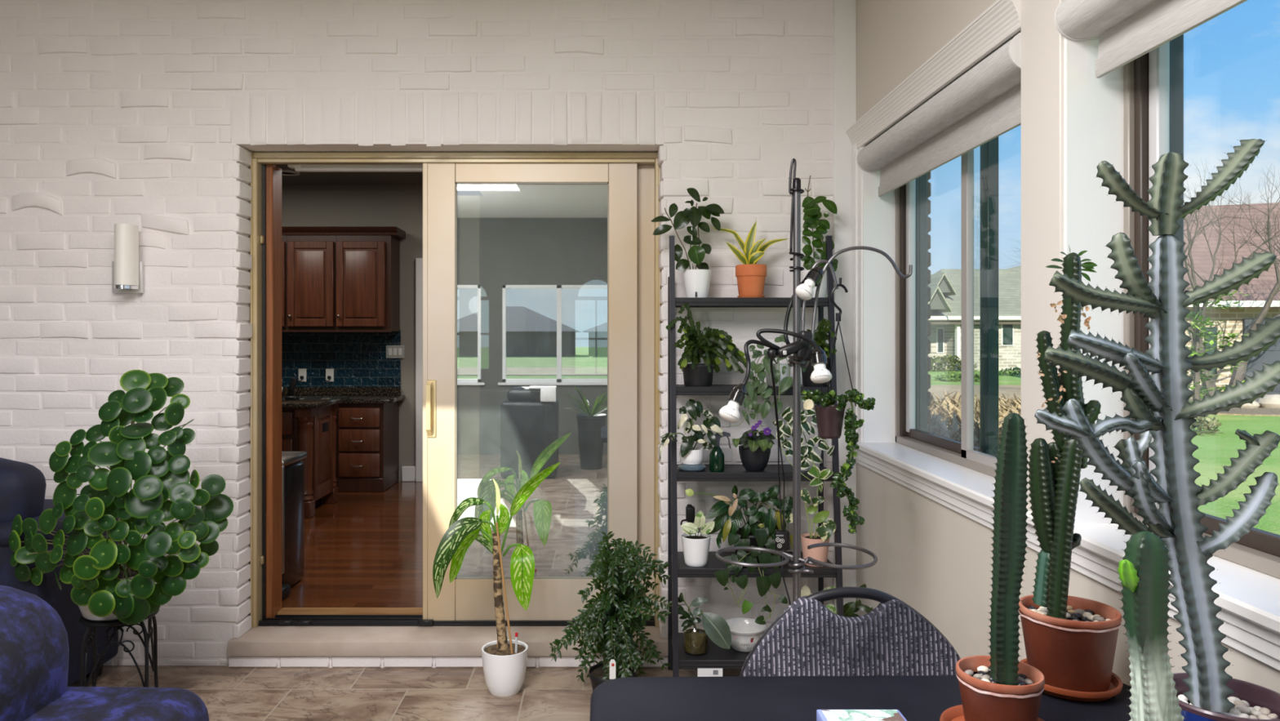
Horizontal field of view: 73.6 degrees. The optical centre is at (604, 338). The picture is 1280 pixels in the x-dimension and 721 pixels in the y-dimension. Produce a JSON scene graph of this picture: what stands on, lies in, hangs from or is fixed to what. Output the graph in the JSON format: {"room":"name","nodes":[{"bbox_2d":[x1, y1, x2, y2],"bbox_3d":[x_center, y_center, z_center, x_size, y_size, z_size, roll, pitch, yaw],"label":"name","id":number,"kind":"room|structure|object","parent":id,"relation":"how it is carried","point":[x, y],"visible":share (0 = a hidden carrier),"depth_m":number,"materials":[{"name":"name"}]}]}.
{"room":"sunroom","nodes":[
{"label":"sunroom","id":0,"kind":"room"},
{"bbox_2d":[281,184,422,480],"bbox_3d":[-3.430,-0.050,7.975,3.540,2.740,0.150,0,0,0],"label":"wall","id":1,"kind":"structure","parent":0,"point":[399,206],"depth_m":7.90,"materials":[{"name":"grey paint"}]},
{"bbox_2d":[281,226,287,332],"bbox_3d":[-3.241,-0.518,7.689,0.860,0.926,0.395,0,0,0],"label":"upper cabinet","id":2,"kind":"object","parent":1,"relation":"attached to","point":[284,237],"visible":0.06,"depth_m":7.53,"materials":[{"name":"brown wood"}]},
{"bbox_2d":[284,226,335,332],"bbox_3d":[-2.596,-0.518,7.689,0.431,0.926,0.395,0,0,0],"label":"upper cabinet","id":3,"kind":"object","parent":1,"relation":"attached to","point":[311,250],"visible":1,"depth_m":7.53,"materials":[{"name":"brown wood"}]},
{"bbox_2d":[281,329,400,386],"bbox_3d":[-3.493,0.220,7.894,3.215,0.600,0.012,0,0,0],"label":"backsplash","id":4,"kind":"structure","parent":1,"relation":"attached to","point":[357,359],"depth_m":7.89,"materials":[{"name":"teal tile"}]},
{"bbox_2d":[333,226,405,332],"bbox_3d":[-2.105,-0.518,7.689,0.550,0.926,0.395,0,0,0],"label":"upper cabinet","id":5,"kind":"object","parent":1,"relation":"attached to","point":[367,258],"visible":1,"depth_m":7.53,"materials":[{"name":"brown wood"}]},
{"bbox_2d":[386,345,404,358],"bbox_3d":[-1.933,0.123,7.881,0.170,0.120,0.013,0,0,0],"label":"switch plate","id":6,"kind":"object","parent":1,"relation":"attached to","point":[392,351],"visible":1,"depth_m":7.88,"materials":[{"name":"grey plastic"}]},
{"bbox_2d":[401,466,415,481],"bbox_3d":[-1.808,1.250,7.888,0.127,0.140,0.025,0,0,0],"label":"baseboard","id":7,"kind":"structure","parent":1,"relation":"attached to","point":[408,473],"depth_m":7.88,"materials":[{"name":"white paint"}]},
{"bbox_2d":[415,257,422,481],"bbox_3d":[-1.698,0.290,7.960,0.085,2.060,0.200,0,0,0],"label":"trim","id":8,"kind":"structure","parent":1,"relation":"attached to","point":[419,261],"depth_m":7.86,"materials":[{"name":"white paint"}]},
{"bbox_2d":[68,665,742,720],"bbox_3d":[-1.075,1.480,0.550,4.650,0.060,6.800,0,0,0],"label":"floor","id":9,"kind":"structure","parent":0,"point":[228,693],"depth_m":3.52,"materials":[{"name":"tile"}]},
{"bbox_2d":[0,457,119,686],"bbox_3d":[-2.585,0.936,3.478,0.986,1.028,0.571,0,0,0],"label":"armchair","id":10,"kind":"object","parent":9,"relation":"on","point":[23,486],"visible":0.34,"depth_m":3.30,"materials":[{"name":"blue fabric"}]},
{"bbox_2d":[0,457,46,522],"bbox_3d":[-2.592,0.590,3.340,0.767,0.336,0.248,0,0,0],"label":"cushion","id":11,"kind":"object","parent":10,"relation":"on","point":[23,486],"depth_m":3.28,"materials":[{"name":"blue fabric"}]},
{"bbox_2d":[0,584,208,720],"bbox_3d":[-1.723,1.040,2.230,1.234,0.819,0.580,0,0,0],"label":"armchair","id":12,"kind":"object","parent":9,"relation":"on","point":[34,649],"visible":1,"depth_m":2.26,"materials":[{"name":"fabric"}]},
{"bbox_2d":[79,608,159,687],"bbox_3d":[-1.815,1.239,3.200,0.261,0.422,0.261,0,0,-17],"label":"plant stand","id":13,"kind":"object","parent":9,"relation":"on","point":[91,635],"visible":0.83,"depth_m":3.13,"materials":[{"name":"black metal"}]},
{"bbox_2d":[8,369,233,624],"bbox_3d":[-1.800,0.569,3.120,0.837,0.912,0.411,0,0,19],"label":"potted pilea","id":14,"kind":"object","parent":13,"relation":"on","point":[110,582],"visible":1,"depth_m":2.99,"materials":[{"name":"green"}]},
{"bbox_2d":[78,563,155,621],"bbox_3d":[-1.830,0.947,3.200,0.280,0.156,0.280,0,0,0],"label":"pot","id":15,"kind":"object","parent":14,"relation":"attached to","point":[85,611],"depth_m":3.10,"materials":[{"name":"white ceramic"}]},
{"bbox_2d":[432,461,560,696],"bbox_3d":[-0.432,0.972,3.504,0.514,0.955,0.221,0,0,0],"label":"potted dieffenbachia","id":16,"kind":"object","parent":9,"relation":"on","point":[504,660],"visible":1,"depth_m":3.47,"materials":[{"name":"white"}]},
{"bbox_2d":[481,639,528,696],"bbox_3d":[-0.411,1.361,3.520,0.190,0.178,0.190,0,0,0],"label":"pot","id":17,"kind":"object","parent":16,"relation":"on","point":[504,665],"depth_m":3.45,"materials":[{"name":"white ceramic"}]},
{"bbox_2d":[548,531,672,691],"bbox_3d":[0.022,1.110,3.435,0.519,0.680,0.362,0,0,0],"label":"potted plant","id":18,"kind":"object","parent":9,"relation":"on","point":[611,620],"visible":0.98,"depth_m":3.38,"materials":[{"name":"green plant"}]},
{"bbox_2d":[588,662,636,691],"bbox_3d":[0.032,1.398,3.460,0.195,0.105,0.195,0,0,0],"label":"pot","id":19,"kind":"object","parent":18,"relation":"on","point":[597,675],"depth_m":3.44,"materials":[{"name":"black plastic"}]},
{"bbox_2d":[667,235,844,676],"bbox_3d":[0.617,0.507,3.578,0.690,1.885,0.355,0,0,0],"label":"ladder shelf","id":20,"kind":"object","parent":9,"relation":"on","point":[711,663],"visible":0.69,"depth_m":3.54,"materials":[{"name":"black metal"}]},
{"bbox_2d":[651,187,724,297],"bbox_3d":[0.355,-0.405,3.661,0.316,0.468,0.140,0,0,0],"label":"rubber plant","id":21,"kind":"object","parent":20,"relation":"on","point":[696,282],"visible":0.95,"depth_m":3.63,"materials":[{"name":"green plant"}]},
{"bbox_2d":[688,244,705,264],"bbox_3d":[0.386,-0.352,3.601,0.073,0.086,0.019,0,0,0],"label":"leaf","id":22,"kind":"object","parent":21,"relation":"attached to","point":[696,254],"depth_m":3.60,"materials":[{"name":"green plant"}]},
{"bbox_2d":[659,398,724,471],"bbox_3d":[0.344,0.403,3.549,0.308,0.296,0.160,0,0,-21],"label":"philodendron","id":23,"kind":"object","parent":20,"relation":"on","point":[691,458],"visible":1,"depth_m":3.54,"materials":[{"name":"green plant"}]},
{"bbox_2d":[680,447,703,464],"bbox_3d":[0.365,0.491,3.580,0.100,0.061,0.100,0,0,0],"label":"pot","id":24,"kind":"object","parent":23,"relation":"on","point":[688,455],"depth_m":3.54,"materials":[{"name":"white ceramic"}]},
{"bbox_2d":[680,510,714,566],"bbox_3d":[0.381,0.819,3.540,0.139,0.230,0.123,0,0,0],"label":"pothos","id":25,"kind":"object","parent":20,"relation":"on","point":[695,544],"visible":1,"depth_m":3.50,"materials":[{"name":"white ceramic"}]},
{"bbox_2d":[680,532,711,566],"bbox_3d":[0.379,0.876,3.540,0.123,0.116,0.123,0,0,0],"label":"pot","id":26,"kind":"object","parent":25,"relation":"on","point":[695,546],"depth_m":3.50,"materials":[{"name":"white ceramic"}]},
{"bbox_2d":[678,592,731,653],"bbox_3d":[0.406,1.161,3.456,0.229,0.255,0.167,0,0,38],"label":"potted plant","id":27,"kind":"object","parent":20,"relation":"on","point":[716,628],"visible":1,"depth_m":3.46,"materials":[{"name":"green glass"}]},
{"bbox_2d":[666,302,746,386],"bbox_3d":[0.440,0.025,3.570,0.379,0.352,0.225,0,0,-5],"label":"potted plant","id":28,"kind":"object","parent":20,"relation":"on","point":[708,344],"visible":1,"depth_m":3.55,"materials":[{"name":"green plant"}]},
{"bbox_2d":[682,363,714,386],"bbox_3d":[0.395,0.155,3.610,0.135,0.093,0.135,0,0,0],"label":"pot","id":29,"kind":"object","parent":28,"relation":"on","point":[700,375],"depth_m":3.56,"materials":[{"name":"black plastic"}]},
{"bbox_2d":[709,431,731,471],"bbox_3d":[0.480,0.469,3.550,0.091,0.163,0.063,0,0,0],"label":"spray bottle","id":30,"kind":"object","parent":20,"relation":"on","point":[717,457],"visible":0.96,"depth_m":3.53,"materials":[{"name":"green glass"}]},
{"bbox_2d":[684,484,792,555],"bbox_3d":[0.562,0.771,3.594,0.467,0.326,0.237,0,0,0],"label":"potted plant","id":31,"kind":"object","parent":20,"relation":"on","point":[728,518],"visible":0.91,"depth_m":3.53,"materials":[{"name":"green plant"}]},
{"bbox_2d":[733,527,766,555],"bbox_3d":[0.624,0.877,3.630,0.164,0.114,0.164,0,0,0],"label":"pot","id":32,"kind":"object","parent":31,"relation":"on","point":[750,535],"depth_m":3.55,"materials":[{"name":"black plastic"}]},
{"bbox_2d":[725,617,766,651],"bbox_3d":[0.582,1.249,3.560,0.186,0.112,0.186,0,0,0],"label":"bowl","id":33,"kind":"object","parent":20,"relation":"on","point":[745,632],"visible":0.73,"depth_m":3.51,"materials":[{"name":"ceramic"}]},
{"bbox_2d":[710,221,789,297],"bbox_3d":[0.622,-0.339,3.673,0.328,0.336,0.132,0,0,22],"label":"potted snake plant","id":34,"kind":"object","parent":20,"relation":"on","point":[750,275],"visible":0.88,"depth_m":3.63,"materials":[{"name":"green plant"}]},
{"bbox_2d":[714,527,787,624],"bbox_3d":[0.583,0.958,3.484,0.291,0.363,0.200,0,0,0],"label":"potted heartleaf","id":35,"kind":"object","parent":20,"relation":"on","point":[762,535],"visible":0.88,"depth_m":3.45,"materials":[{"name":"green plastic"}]},
{"bbox_2d":[742,549,764,563],"bbox_3d":[0.618,0.903,3.535,0.098,0.061,0.098,0,0,0],"label":"pot","id":36,"kind":"object","parent":35,"relation":"on","point":[748,556],"depth_m":3.49,"materials":[{"name":"plastic"}]},
{"bbox_2d":[732,419,775,470],"bbox_3d":[0.612,0.440,3.553,0.183,0.216,0.187,0,0,0],"label":"potted violet","id":37,"kind":"object","parent":20,"relation":"on","point":[754,454],"visible":1,"depth_m":3.52,"materials":[{"name":"black ceramic"}]},
{"bbox_2d":[738,444,770,470],"bbox_3d":[0.629,0.500,3.580,0.134,0.096,0.134,0,0,0],"label":"pot","id":38,"kind":"object","parent":37,"relation":"on","point":[757,460],"depth_m":3.53,"materials":[{"name":"black ceramic"}]},
{"bbox_2d":[728,334,793,426],"bbox_3d":[0.651,0.173,3.585,0.287,0.378,0.224,0,0,0],"label":"potted hoya","id":39,"kind":"object","parent":20,"relation":"on","point":[783,380],"visible":0.77,"depth_m":3.50,"materials":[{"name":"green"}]},
{"bbox_2d":[764,362,791,386],"bbox_3d":[0.738,0.153,3.640,0.114,0.096,0.114,0,0,0],"label":"pot","id":40,"kind":"object","parent":39,"relation":"on","point":[768,377],"depth_m":3.60,"materials":[{"name":"white"}]},
{"bbox_2d":[772,406,834,494],"bbox_3d":[0.834,0.452,3.541,0.252,0.354,0.236,0,0,35],"label":"pothos","id":41,"kind":"object","parent":20,"relation":"on","point":[811,459],"visible":0.8,"depth_m":3.49,"materials":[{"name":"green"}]},
{"bbox_2d":[800,445,821,471],"bbox_3d":[0.857,0.505,3.600,0.113,0.092,0.113,0,0,0],"label":"pot","id":42,"kind":"object","parent":41,"relation":"on","point":[816,450],"depth_m":3.55,"materials":[{"name":"white"}]},
{"bbox_2d":[786,488,835,566],"bbox_3d":[0.843,0.772,3.525,0.202,0.325,0.146,0,0,0],"label":"pothos","id":43,"kind":"object","parent":20,"relation":"on","point":[824,531],"visible":0.78,"depth_m":3.49,"materials":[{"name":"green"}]},
{"bbox_2d":[800,533,829,566],"bbox_3d":[0.872,0.876,3.540,0.117,0.115,0.117,0,0,0],"label":"pot","id":44,"kind":"object","parent":43,"relation":"on","point":[820,553],"depth_m":3.50,"materials":[{"name":"orange"}]},
{"bbox_2d":[800,318,836,386],"bbox_3d":[0.896,0.059,3.561,0.157,0.284,0.246,0,0,10],"label":"cactus","id":45,"kind":"object","parent":20,"relation":"on","point":[820,338],"visible":0.48,"depth_m":3.56,"materials":[{"name":"plant"}]},
{"bbox_2d":[800,357,829,386],"bbox_3d":[0.892,0.141,3.610,0.128,0.119,0.128,0,0,0],"label":"pot","id":46,"kind":"object","parent":45,"relation":"on","point":[806,376],"depth_m":3.57,"materials":[{"name":"black plastic"}]},
{"bbox_2d":[800,175,838,297],"bbox_3d":[0.913,-0.436,3.659,0.150,0.529,0.117,0,0,37],"label":"pothos","id":47,"kind":"object","parent":20,"relation":"on","point":[811,211],"visible":0.83,"depth_m":3.64,"materials":[{"name":"green plant"}]},
{"bbox_2d":[843,583,872,617],"bbox_3d":[1.028,1.147,3.549,0.156,0.285,0.148,0,0,0],"label":"potted hoya","id":48,"kind":"object","parent":20,"relation":"on","point":[849,608],"visible":0.38,"depth_m":3.50,"materials":[{"name":"green plant"}]},
{"bbox_2d":[715,158,912,602],"bbox_3d":[0.666,0.438,2.717,0.628,2.023,0.280,0,0,3],"label":"pole","id":49,"kind":"object","parent":9,"relation":"on","point":[798,567],"visible":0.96,"depth_m":2.71,"materials":[{"name":"grey metal"}]},
{"bbox_2d":[719,266,831,604],"bbox_3d":[0.549,0.438,3.030,0.339,1.338,0.945,0,0,4],"label":"lamp","id":50,"kind":"object","parent":49,"relation":"attached to","point":[802,349],"visible":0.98,"depth_m":2.64,"materials":[{"name":"black metal"}]},
{"bbox_2d":[728,382,746,405],"bbox_3d":[0.406,0.171,2.614,0.058,0.068,0.047,0,0,-23],"label":"socket","id":51,"kind":"object","parent":50,"relation":"attached to","point":[737,397],"depth_m":2.60,"materials":[{"name":"silver metal"}]},
{"bbox_2d":[804,266,822,286],"bbox_3d":[0.662,-0.197,2.702,0.062,0.067,0.047,0,0,-25],"label":"socket","id":52,"kind":"object","parent":50,"relation":"attached to","point":[813,277],"depth_m":2.68,"materials":[{"name":"silver"}]},
{"bbox_2d":[810,346,826,365],"bbox_3d":[0.652,0.054,2.601,0.048,0.062,0.053,0,0,0],"label":"socket","id":53,"kind":"object","parent":50,"relation":"attached to","point":[818,357],"depth_m":2.59,"materials":[{"name":"silver metal"}]},
{"bbox_2d":[801,277,875,533],"bbox_3d":[0.718,0.208,2.643,0.235,0.795,0.127,0,0,0],"label":"hanging basket","id":54,"kind":"object","parent":49,"relation":"hanging from","point":[829,415],"visible":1,"depth_m":2.63,"materials":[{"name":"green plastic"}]},
{"bbox_2d":[814,404,844,438],"bbox_3d":[0.701,0.258,2.660,0.093,0.101,0.093,0,0,0],"label":"pot","id":55,"kind":"object","parent":54,"relation":"on","point":[829,417],"depth_m":2.63,"materials":[{"name":"brown plastic"}]},
{"bbox_2d":[739,586,960,675],"bbox_3d":[0.577,1.015,1.795,0.571,0.877,0.590,0,0,0],"label":"folding chair","id":56,"kind":"object","parent":9,"relation":"on","point":[807,638],"visible":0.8,"depth_m":1.95,"materials":[{"name":"black fabric"}]},
{"bbox_2d":[590,675,1131,720],"bbox_3d":[0.528,1.080,1.404,1.113,0.740,0.819,0,0,0],"label":"folding table","id":57,"kind":"object","parent":9,"relation":"on","point":[917,697],"visible":0.76,"depth_m":1.68,"materials":[{"name":"grey"}]},
{"bbox_2d":[816,709,906,720],"bbox_3d":[0.460,0.692,1.450,0.150,0.037,0.210,0,0,0],"label":"box","id":58,"kind":"object","parent":57,"relation":"on","point":[821,714],"visible":1,"depth_m":1.53,"materials":[{"name":"white cardboard"}]},
{"bbox_2d":[939,412,1044,720],"bbox_3d":[0.693,0.419,1.500,0.196,0.578,0.196,0,0,45],"label":"potted cactus","id":59,"kind":"object","parent":57,"relation":"on","point":[997,686],"visible":1,"depth_m":1.48,"materials":[{"name":"plant"}]},
{"bbox_2d":[956,673,1044,720],"bbox_3d":[0.693,0.647,1.500,0.140,0.101,0.140,0,0,0],"label":"pot","id":60,"kind":"object","parent":59,"relation":"on","point":[984,696],"depth_m":1.45,"materials":[{"name":"ceramic"}]},
{"bbox_2d":[1018,245,1123,702],"bbox_3d":[0.946,0.258,1.742,0.190,0.900,0.190,0,0,4],"label":"potted cactus","id":61,"kind":"object","parent":57,"relation":"on","point":[1071,640],"visible":0.87,"depth_m":1.72,"materials":[{"name":"plant"}]},
{"bbox_2d":[1053,302,1065,319],"bbox_3d":[0.918,-0.056,1.728,0.025,0.032,0.008,0,0,0],"label":"dried flower","id":62,"kind":"object","parent":61,"relation":"on","point":[1061,316],"depth_m":1.73,"materials":[{"name":"brown plant"}]},
{"bbox_2d":[1018,608,1120,692],"bbox_3d":[0.946,0.629,1.742,0.184,0.134,0.184,0,0,0],"label":"pot","id":63,"kind":"object","parent":61,"relation":"on","point":[1074,651],"depth_m":1.68,"materials":[{"name":"ceramic"}]},
{"bbox_2d":[1117,531,1186,720],"bbox_3d":[0.704,0.476,1.080,0.146,0.465,0.146,0,0,0],"label":"potted cactus","id":64,"kind":"object","parent":57,"relation":"on","point":[1144,575],"visible":1,"depth_m":1.06,"materials":[{"name":"plant"}]},
{"bbox_2d":[1034,138,1279,720],"bbox_3d":[0.825,0.198,1.294,0.420,1.022,0.196,0,0,0],"label":"potted cactus","id":65,"kind":"object","parent":57,"relation":"on","point":[1158,402],"visible":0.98,"depth_m":1.28,"materials":[{"name":"green plant"}]},
{"bbox_2d":[1181,710,1217,720],"bbox_3d":[0.945,0.631,1.300,0.180,0.157,0.180,0,0,0],"label":"pot","id":66,"kind":"object","parent":65,"relation":"on","point":[1191,715],"depth_m":1.25,"materials":[{"name":"blue ceramic"}]},
{"bbox_2d":[0,0,833,666],"bbox_3d":[-1.027,-0.029,3.855,4.555,2.961,0.191,0,0,0],"label":"wall","id":67,"kind":"structure","parent":0,"point":[150,115],"depth_m":3.79,"materials":[{"name":"brick"}]},
{"bbox_2d":[111,223,143,293],"bbox_3d":[-2.100,-0.346,3.718,0.132,0.292,0.131,0,0,0],"label":"wall sconce","id":68,"kind":"object","parent":67,"relation":"attached to","point":[127,272],"visible":1,"depth_m":3.67,"materials":[{"name":"silver metal"}]},
{"bbox_2d":[114,223,138,285],"bbox_3d":[-2.075,-0.361,3.691,0.082,0.262,0.077,0,0,0],"label":"diffuser","id":69,"kind":"object","parent":68,"relation":"attached to","point":[126,235],"depth_m":3.66,"materials":[{"name":"white plastic"}]},
{"bbox_2d":[227,626,667,656],"bbox_3d":[-0.681,1.361,3.857,1.947,0.066,0.227,0,0,0],"label":"trim","id":70,"kind":"structure","parent":67,"relation":"on","point":[259,641],"depth_m":3.75,"materials":[{"name":"stone"}]},
{"bbox_2d":[249,151,660,627],"bbox_3d":[-0.685,0.236,4.024,1.884,2.187,0.232,0,0,0],"label":"door","id":71,"kind":"structure","parent":67,"relation":"in","point":[633,272],"depth_m":3.96,"materials":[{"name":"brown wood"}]},
{"bbox_2d":[832,0,856,613],"bbox_3d":[1.062,-0.030,3.782,0.100,2.960,0.032,0,0,0],"label":"trim","id":72,"kind":"structure","parent":67,"relation":"attached to","point":[844,11],"depth_m":3.77,"materials":[{"name":"white paint"}]},
{"bbox_2d":[274,164,608,238],"bbox_3d":[-1.880,-1.460,8.125,6.640,0.080,8.350,0,0,0],"label":"ceiling","id":73,"kind":"structure","parent":0,"point":[507,211],"depth_m":9.00,"materials":[{"name":"grey paint"}]},
{"bbox_2d":[281,431,607,608],"bbox_3d":[-1.880,1.345,8.200,6.640,0.050,8.200,0,0,0],"label":"floor","id":74,"kind":"structure","parent":0,"point":[362,549],"depth_m":5.78,"materials":[{"name":"brown wood"}]},
{"bbox_2d":[281,451,307,599],"bbox_3d":[-1.774,0.970,4.500,0.322,0.700,0.420,0,0,0],"label":"trash can","id":75,"kind":"object","parent":74,"relation":"on","point":[292,465],"visible":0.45,"depth_m":4.49,"materials":[{"name":"black"}]},
{"bbox_2d":[281,403,338,518],"bbox_3d":[-2.777,0.917,6.600,1.245,0.806,0.670,0,0,0],"label":"kitchen island","id":76,"kind":"object","parent":74,"relation":"on","point":[311,431],"visible":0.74,"depth_m":6.39,"materials":[{"name":"brown wood"}]},
{"bbox_2d":[281,395,348,408],"bbox_3d":[-2.770,0.491,6.600,1.360,0.042,0.780,0,0,0],"label":"island countertop","id":77,"kind":"structure","parent":76,"relation":"on","point":[304,402],"depth_m":6.39,"materials":[{"name":"stone"}]},
{"bbox_2d":[335,413,337,486],"bbox_3d":[-2.749,0.940,7.596,0.898,0.760,0.583,0,0,0],"label":"base cabinet","id":78,"kind":"object","parent":74,"relation":"on","point":[336,414],"visible":0.02,"depth_m":7.34,"materials":[{"name":"brown wood"}]},
{"bbox_2d":[283,386,405,403],"bbox_3d":[-2.519,0.504,7.598,1.361,0.109,0.576,0,0,0],"label":"countertop","id":79,"kind":"structure","parent":78,"relation":"on","point":[356,394],"depth_m":7.87,"materials":[{"name":"stone"}]},
{"bbox_2d":[337,400,399,492],"bbox_3d":[-2.099,0.940,7.588,0.399,0.760,0.598,0,0,0],"label":"base cabinet","id":80,"kind":"object","parent":74,"relation":"on","point":[368,433],"visible":1,"depth_m":7.33,"materials":[{"name":"brown wood"}]},
{"bbox_2d":[480,389,545,554],"bbox_3d":[-0.620,0.830,5.440,0.460,0.980,0.480,0,0,0],"label":"dining chair","id":81,"kind":"object","parent":74,"relation":"on","point":[513,421],"visible":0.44,"depth_m":5.60,"materials":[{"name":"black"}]},
{"bbox_2d":[253,151,661,426],"bbox_3d":[-1.940,-0.025,4.036,6.520,2.950,0.168,0,0,0],"label":"wall","id":82,"kind":"structure","parent":0,"point":[253,152],"depth_m":3.95,"materials":[{"name":"white brick"}]},
{"bbox_2d":[288,164,422,172],"bbox_3d":[-0.765,-0.828,4.149,1.530,0.036,0.053,0,0,0],"label":"rail","id":83,"kind":"object","parent":82,"relation":"attached to","point":[298,167],"visible":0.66,"depth_m":4.13,"materials":[{"name":"grey metal"}]},
{"bbox_2d":[457,238,607,431],"bbox_3d":[-1.880,-0.050,12.160,6.640,2.740,0.120,0,0,0],"label":"wall","id":84,"kind":"structure","parent":0,"point":[531,285],"depth_m":12.10,"materials":[{"name":"grey paint"}]},
{"bbox_2d":[574,277,607,373],"bbox_3d":[-0.120,-0.188,12.150,0.610,1.375,0.040,0,0,0],"label":"window","id":85,"kind":"structure","parent":84,"relation":"in","point":[577,298],"depth_m":12.13,"materials":[{"name":"white paint"}]},
{"bbox_2d":[457,346,1279,534],"bbox_3d":[0.000,1.650,0.000,320.000,0.001,320.000,0,0,0],"label":"lawn","id":86,"kind":"structure","parent":0,"point":[1214,450],"depth_m":13.18,"materials":[{"name":"green plant"}]},
{"bbox_2d":[929,353,977,371],"bbox_3d":[17.281,1.258,42.978,3.245,0.990,1.688,0,0,0],"label":"clipped shrub","id":87,"kind":"object","parent":86,"relation":"on","point":[953,362],"visible":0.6,"depth_m":42.71,"materials":[{"name":"green plant"}]},
{"bbox_2d":[932,369,979,382],"bbox_3d":[13.728,1.458,32.983,2.238,0.547,1.811,0,0,0],"label":"shrub","id":88,"kind":"object","parent":86,"relation":"on","point":[957,375],"visible":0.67,"depth_m":32.86,"materials":[{"name":"green plant"}]},
{"bbox_2d":[928,265,1021,370],"bbox_3d":[24.396,-1.804,49.050,16.960,6.909,13.100,0,0,0],"label":"house","id":89,"kind":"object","parent":86,"relation":"on","point":[945,285],"visible":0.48,"depth_m":44.45,"materials":[{"name":"stone"}]},
{"bbox_2d":[928,388,1021,448],"bbox_3d":[2.813,1.031,6.337,1.830,1.231,4.626,0,0,24],"label":"bush","id":90,"kind":"object","parent":86,"relation":"on","point":[946,422],"visible":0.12,"depth_m":5.93,"materials":[{"name":"beige plant"}]},
{"bbox_2d":[928,384,1270,400],"bbox_3d":[-5.000,1.685,-5.000,130.000,0.130,70.000,0,0,0],"label":"path","id":91,"kind":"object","parent":86,"relation":"on","point":[1005,389],"visible":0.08,"depth_m":26.66,"materials":[{"name":"concrete"}]},
{"bbox_2d":[1190,414,1222,435],"bbox_3d":[10.161,1.448,15.001,1.282,0.520,1.150,0,0,0],"label":"shrub","id":92,"kind":"object","parent":86,"relation":"on","point":[1207,424],"visible":0.29,"depth_m":14.73,"materials":[{"name":"plant"}]},
{"bbox_2d":[1185,284,1253,403],"bbox_3d":[12.486,0.275,18.213,2.550,2.753,2.284,0,0,-29],"label":"conifer","id":93,"kind":"object","parent":86,"relation":"on","point":[1196,388],"visible":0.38,"depth_m":17.97,"materials":[{"name":"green plant"}]},
{"bbox_2d":[1183,202,1279,394],"bbox_3d":[22.070,-1.589,28.775,11.094,6.477,9.050,0,0,0],"label":"house","id":94,"kind":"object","parent":86,"relation":"on","point":[1237,320],"visible":0.28,"depth_m":25.38,"materials":[{"name":"stone"}]},
{"bbox_2d":[1187,398,1279,416],"bbox_3d":[16.600,1.660,20.500,11.040,0.080,5.200,0,0,0],"label":"mulch bed","id":95,"kind":"object","parent":86,"relation":"on","point":[1234,411],"visible":0.06,"depth_m":18.84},
{"bbox_2d":[998,156,1279,395],"bbox_3d":[15.019,-1.350,20.155,9.745,6.112,5.345,0,0,-7],"label":"bare tree","id":96,"kind":"object","parent":95,"relation":"on","point":[1238,375],"visible":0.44,"depth_m":20.66,"materials":[{"name":"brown plant"}]},
{"bbox_2d":[1256,394,1279,408],"bbox_3d":[15.719,1.515,20.000,0.840,0.420,0.600,0,0,0],"label":"boulder","id":97,"kind":"object","parent":95,"relation":"on","point":[1272,401],"visible":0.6,"depth_m":19.85,"materials":[{"name":"beige stone"}]},
{"bbox_2d":[927,171,930,433],"bbox_3d":[1.386,-0.081,4.072,0.172,3.450,0.455,0,0,0],"label":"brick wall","id":98,"kind":"structure","parent":0,"point":[929,172],"depth_m":3.85,"materials":[{"name":"beige brick"}]},
{"bbox_2d":[856,0,1279,693],"bbox_3d":[1.205,-0.030,0.469,0.190,2.960,6.638,0,0,0],"label":"wall","id":99,"kind":"structure","parent":0,"point":[933,557],"depth_m":2.93,"materials":[{"name":"beige paint"}]},
{"bbox_2d":[845,0,1021,149],"bbox_3d":[1.087,-0.869,2.202,0.047,0.094,3.164,0,0,0],"label":"trim","id":100,"kind":"structure","parent":99,"relation":"attached to","point":[1002,20],"depth_m":2.72,"materials":[{"name":"white paint"}]},
{"bbox_2d":[856,31,1021,196],"bbox_3d":[1.140,-0.709,2.956,0.131,0.219,1.380,0,0,0],"label":"roller blind","id":101,"kind":"object","parent":99,"relation":"attached to","point":[983,104],"visible":0.7,"depth_m":2.76,"materials":[{"name":"fabric"}]},
{"bbox_2d":[895,136,998,476],"bbox_3d":[1.304,-0.198,2.956,0.128,1.321,1.444,0,0,0],"label":"window","id":102,"kind":"structure","parent":99,"relation":"in","point":[911,197],"depth_m":2.97,"materials":[{"name":"beige"}]},
{"bbox_2d":[853,30,1123,523],"bbox_3d":[1.175,-0.203,1.275,0.170,1.293,4.950,0,0,0],"label":"trim","id":103,"kind":"structure","parent":99,"relation":"attached to","point":[1094,106],"depth_m":2.04,"materials":[{"name":"white paint"}]},
{"bbox_2d":[1021,0,1064,510],"bbox_3d":[1.113,-0.533,1.336,0.034,1.953,1.832,0,0,0],"label":"trim","id":104,"kind":"structure","parent":99,"relation":"attached to","point":[1042,46],"depth_m":2.16,"materials":[{"name":"white paint"}]},
{"bbox_2d":[846,440,1279,670],"bbox_3d":[1.164,0.494,0.492,0.192,0.102,6.584,0,0,0],"label":"trim","id":105,"kind":"structure","parent":99,"relation":"attached to","point":[1250,598],"depth_m":1.91,"materials":[{"name":"white paint"}]},
{"bbox_2d":[1123,34,1279,578],"bbox_3d":[1.304,-0.198,1.338,0.128,1.321,1.472,0,0,0],"label":"window","id":106,"kind":"structure","parent":99,"relation":"in","point":[1153,82],"depth_m":1.99,"materials":[{"name":"beige"}]},
{"bbox_2d":[1053,0,1247,78],"bbox_3d":[1.140,-0.717,1.338,0.131,0.204,1.408,0,0,0],"label":"roller blind","id":107,"kind":"object","parent":106,"relation":"attached to","point":[1126,31],"visible":1,"depth_m":1.88,"materials":[{"name":"fabric"}]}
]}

